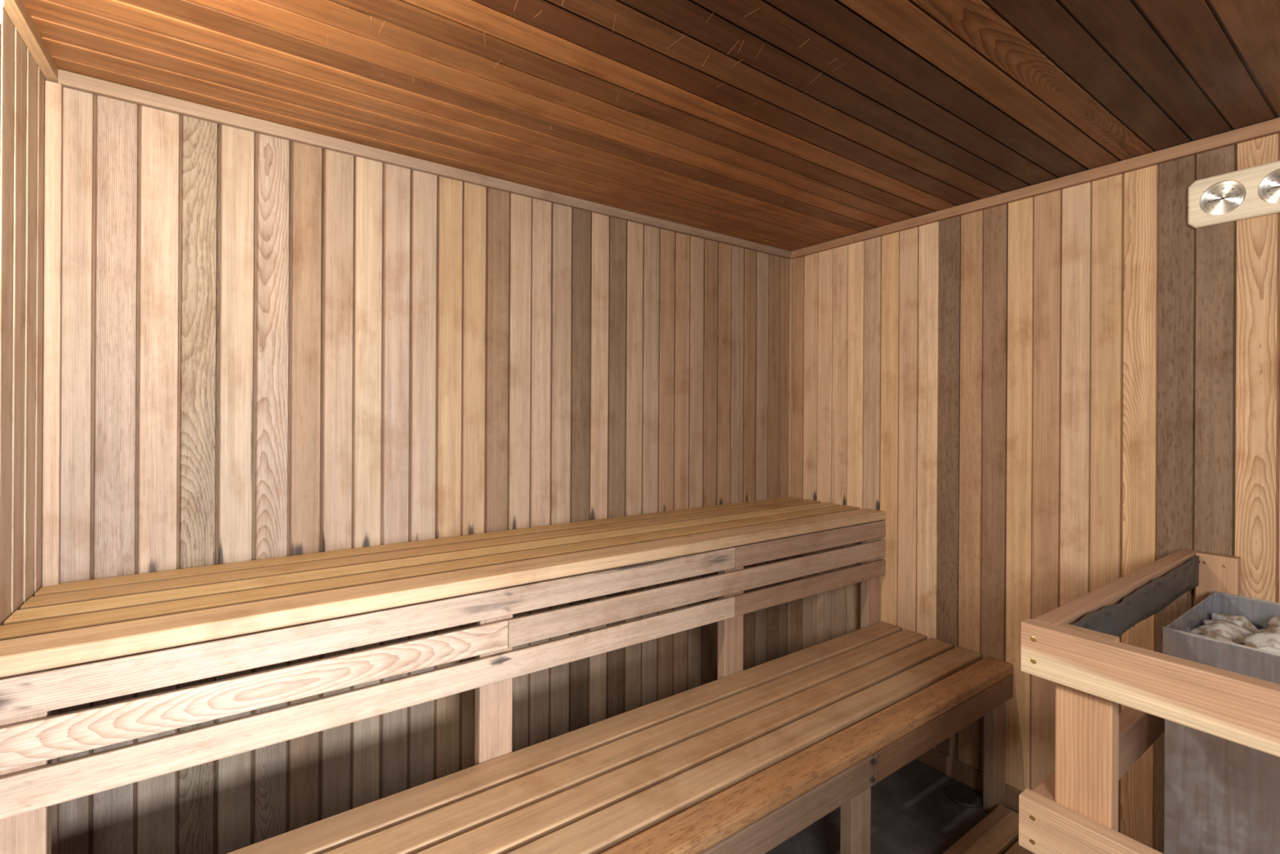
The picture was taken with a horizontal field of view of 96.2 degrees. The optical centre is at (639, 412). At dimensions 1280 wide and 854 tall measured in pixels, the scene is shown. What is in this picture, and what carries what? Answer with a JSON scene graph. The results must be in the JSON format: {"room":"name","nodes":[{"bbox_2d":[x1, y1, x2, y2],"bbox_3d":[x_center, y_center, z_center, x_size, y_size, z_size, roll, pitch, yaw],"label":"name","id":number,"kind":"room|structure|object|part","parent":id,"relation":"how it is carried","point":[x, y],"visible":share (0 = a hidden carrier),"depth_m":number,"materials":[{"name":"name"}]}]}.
{"room":"spa","nodes":[
{"label":"spa","id":0,"kind":"room"},
{"bbox_2d":[0,1,46,625],"bbox_3d":[-0.435,0.299,-0.055,0.017,2.240,3.529,0,0,-35],"label":"wall","id":1,"kind":"structure","parent":0,"point":[22,82],"depth_m":1.23,"materials":[{"name":"brown wood"}]},
{"bbox_2d":[0,0,57,83],"bbox_3d":[-0.447,-0.791,0.007,0.023,0.059,3.380,0,0,-35],"label":"trim","id":2,"kind":"structure","parent":1,"relation":"attached to","point":[16,11],"depth_m":1.23,"materials":[{"name":"brown wood"}]},
{"bbox_2d":[55,82,789,853],"bbox_3d":[-0.340,0.299,2.164,2.684,2.240,0.017,0,0,-35],"label":"wall","id":3,"kind":"structure","parent":0,"point":[379,353],"depth_m":1.78,"materials":[{"name":"brown wood"}]},
{"bbox_2d":[41,80,62,853],"bbox_3d":[-1.418,0.286,1.385,0.029,2.154,0.018,0,0,-35],"label":"wall plank","id":4,"kind":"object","parent":3,"relation":"attached to","point":[53,171],"depth_m":1.38,"materials":[{"name":"brown wood"}]},
{"bbox_2d":[57,69,791,258],"bbox_3d":[-0.323,-0.802,2.148,2.642,0.035,0.020,0,0,-35],"label":"trim","id":5,"kind":"structure","parent":3,"relation":"attached to","point":[70,80],"depth_m":1.76,"materials":[{"name":"brown wood"}]},
{"bbox_2d":[22,0,1279,251],"bbox_3d":[0.682,-0.806,0.716,2.687,0.047,3.529,0,0,-35],"label":"ceiling","id":6,"kind":"structure","parent":0,"point":[788,125],"depth_m":1.42,"materials":[{"name":"brown wood"}]},
{"bbox_2d":[764,758,1018,853],"bbox_3d":[0.634,1.455,0.765,2.687,0.060,3.400,0,0,-35],"label":"floor","id":7,"kind":"structure","parent":0,"point":[912,812],"depth_m":2.01,"materials":[{"name":"concrete"}]},
{"bbox_2d":[0,496,885,853],"bbox_3d":[-0.187,0.921,1.938,2.682,0.998,0.531,0,0,-35],"label":"bench","id":8,"kind":"object","parent":7,"relation":"on","point":[67,624],"visible":0.98,"depth_m":1.37,"materials":[{"name":"brown wood"}]},
{"bbox_3d":[-1.107,0.934,1.014,0.090,0.962,0.038,0,0,-35],"label":"leg","id":9,"kind":"part","parent":8,"relation":"part of","materials":[{"name":"brown wood"}]},
{"bbox_3d":[-0.387,0.938,1.519,0.090,0.962,0.038,0,0,-35],"label":"leg","id":10,"kind":"part","parent":8,"relation":"part of","materials":[{"name":"brown wood"}]},
{"bbox_3d":[0.316,0.943,2.014,0.090,0.962,0.038,0,0,-35],"label":"leg","id":11,"kind":"part","parent":8,"relation":"part of","materials":[{"name":"brown wood"}]},
{"bbox_3d":[0.999,0.947,2.494,0.090,0.962,0.038,0,0,-35],"label":"leg","id":12,"kind":"part","parent":8,"relation":"part of","materials":[{"name":"brown wood"}]},
{"bbox_2d":[226,621,1013,853],"bbox_3d":[0.104,1.163,1.522,2.682,0.518,0.520,0,0,-35],"label":"bench","id":13,"kind":"object","parent":7,"relation":"on","point":[744,762],"visible":1,"depth_m":1.50,"materials":[{"name":"brown wood"}]},
{"bbox_3d":[0.601,1.185,1.602,0.089,0.480,0.038,0,0,-35],"label":"leg","id":14,"kind":"part","parent":13,"relation":"part of","materials":[{"name":"brown wood"}]},
{"bbox_3d":[1.286,1.189,2.084,0.090,0.480,0.038,0,0,-35],"label":"leg","id":15,"kind":"part","parent":13,"relation":"part of","materials":[{"name":"brown wood"}]},
{"bbox_2d":[945,783,982,807],"bbox_3d":[1.204,1.423,2.137,0.124,0.010,0.124,0,0,-35],"label":"floor drain","id":16,"kind":"object","parent":7,"relation":"on","point":[961,794],"visible":0.98,"depth_m":2.13,"materials":[{"name":"metal"}]},
{"bbox_2d":[942,804,1034,853],"bbox_3d":[0.836,1.395,0.447,2.478,0.062,2.068,0,0,-35],"label":"duckboard","id":17,"kind":"object","parent":7,"relation":"on","point":[997,833],"visible":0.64,"depth_m":1.85,"materials":[{"name":"brown wood"}]},
{"bbox_2d":[1018,548,1279,853],"bbox_3d":[1.453,0.917,0.998,1.083,1.026,1.003,0,0,-35],"label":"guard rail","id":18,"kind":"object","parent":7,"relation":"on","point":[1075,645],"visible":0.94,"depth_m":1.04,"materials":[{"name":"brown wood"}]},
{"bbox_3d":[0.820,0.915,1.058,0.038,1.022,0.087,0,0,-35],"label":"post","id":19,"kind":"part","parent":18,"relation":"part of","materials":[{"name":"brown wood"}]},
{"bbox_3d":[1.027,0.781,0.698,0.038,0.097,1.003,0,0,-35],"label":"rail","id":20,"kind":"part","parent":18,"relation":"part of","materials":[{"name":"brown wood"}]},
{"bbox_3d":[1.190,0.782,1.395,1.029,0.097,0.038,0,0,-35],"label":"rail","id":21,"kind":"part","parent":18,"relation":"part of","materials":[{"name":"brown wood"}]},
{"bbox_3d":[1.198,0.450,1.399,1.044,0.095,0.038,0,0,-35],"label":"rail","id":22,"kind":"part","parent":18,"relation":"part of","materials":[{"name":"brown wood"}]},
{"bbox_3d":[1.030,0.449,0.697,0.038,0.095,1.001,0,0,-35],"label":"rail","id":23,"kind":"part","parent":18,"relation":"part of","materials":[{"name":"brown wood"}]},
{"bbox_3d":[1.642,0.880,1.637,0.040,0.950,0.086,0,0,-35],"label":"wall post","id":24,"kind":"part","parent":18,"relation":"part of","materials":[{"name":"brown wood"}]},
{"bbox_2d":[1162,591,1279,853],"bbox_3d":[1.580,0.963,1.210,0.481,0.936,0.644,0,0,-35],"label":"heater","id":25,"kind":"object","parent":7,"relation":"on","point":[1222,796],"depth_m":1.27,"materials":[{"name":"metal"}]},
{"bbox_3d":[1.359,0.556,1.364,0.098,0.066,0.096,0,0,-35],"label":"heater stone","id":26,"kind":"part","parent":25,"relation":"part of","materials":[{"name":"beige stone"}]},
{"bbox_3d":[1.435,0.555,1.425,0.083,0.065,0.099,0,0,-11],"label":"heater stone","id":27,"kind":"part","parent":25,"relation":"part of","materials":[{"name":"beige stone"}]},
{"bbox_3d":[1.506,0.562,1.473,0.075,0.050,0.100,0,0,-35],"label":"heater stone","id":28,"kind":"part","parent":25,"relation":"part of","materials":[{"name":"beige stone"}]},
{"bbox_3d":[1.584,0.563,1.524,0.092,0.054,0.080,0,0,22],"label":"heater stone","id":29,"kind":"part","parent":25,"relation":"part of","materials":[{"name":"beige stone"}]},
{"bbox_3d":[1.572,0.553,1.393,0.076,0.068,0.105,0,0,-3],"label":"heater stone","id":30,"kind":"part","parent":25,"relation":"part of","materials":[{"name":"beige stone"}]},
{"bbox_3d":[1.417,0.544,1.290,0.085,0.096,0.090,0,0,-35],"label":"heater stone","id":31,"kind":"part","parent":25,"relation":"part of","materials":[{"name":"beige stone"}]},
{"bbox_3d":[1.349,0.545,1.229,0.084,0.088,0.103,0,0,-35],"label":"heater stone","id":32,"kind":"part","parent":25,"relation":"part of","materials":[{"name":"beige stone"}]},
{"bbox_3d":[1.496,0.540,1.337,0.094,0.091,0.082,0,0,4],"label":"heater stone","id":33,"kind":"part","parent":25,"relation":"part of","materials":[{"name":"beige stone"}]},
{"bbox_3d":[1.647,0.552,1.439,0.088,0.076,0.097,0,0,-35],"label":"heater stone","id":34,"kind":"part","parent":25,"relation":"part of","materials":[{"name":"beige stone"}]},
{"bbox_2d":[790,133,1279,853],"bbox_3d":[1.758,0.327,1.524,0.014,2.210,3.443,0,0,-35],"label":"wall","id":35,"kind":"structure","parent":0,"point":[1046,400],"depth_m":2.01,"materials":[{"name":"brown wood"}]},
{"bbox_2d":[786,258,792,654],"bbox_3d":[0.761,0.300,2.919,0.012,2.152,0.012,0,0,-35],"label":"trim","id":36,"kind":"structure","parent":35,"relation":"attached to","point":[790,260],"depth_m":2.91,"materials":[{"name":"brown wood"}]},
{"bbox_2d":[915,747,1022,811],"bbox_3d":[1.699,1.394,1.574,0.014,0.074,3.300,0,0,-35],"label":"baseboard","id":37,"kind":"structure","parent":35,"relation":"attached to","point":[954,768],"depth_m":2.21,"materials":[{"name":"brown wood"}]},
{"bbox_2d":[789,117,1279,259],"bbox_3d":[1.733,-0.774,1.539,0.020,0.066,3.380,0,0,-35],"label":"trim","id":38,"kind":"structure","parent":35,"relation":"attached to","point":[1270,127],"depth_m":1.93,"materials":[{"name":"brown wood"}]},
{"bbox_2d":[1186,160,1279,228],"bbox_3d":[1.696,-0.609,1.592,0.018,0.139,0.265,0,0,-35],"label":"thermometer","id":39,"kind":"object","parent":35,"relation":"attached to","point":[1253,192],"visible":1,"depth_m":1.62,"materials":[{"name":"brown wood"}]}
]}

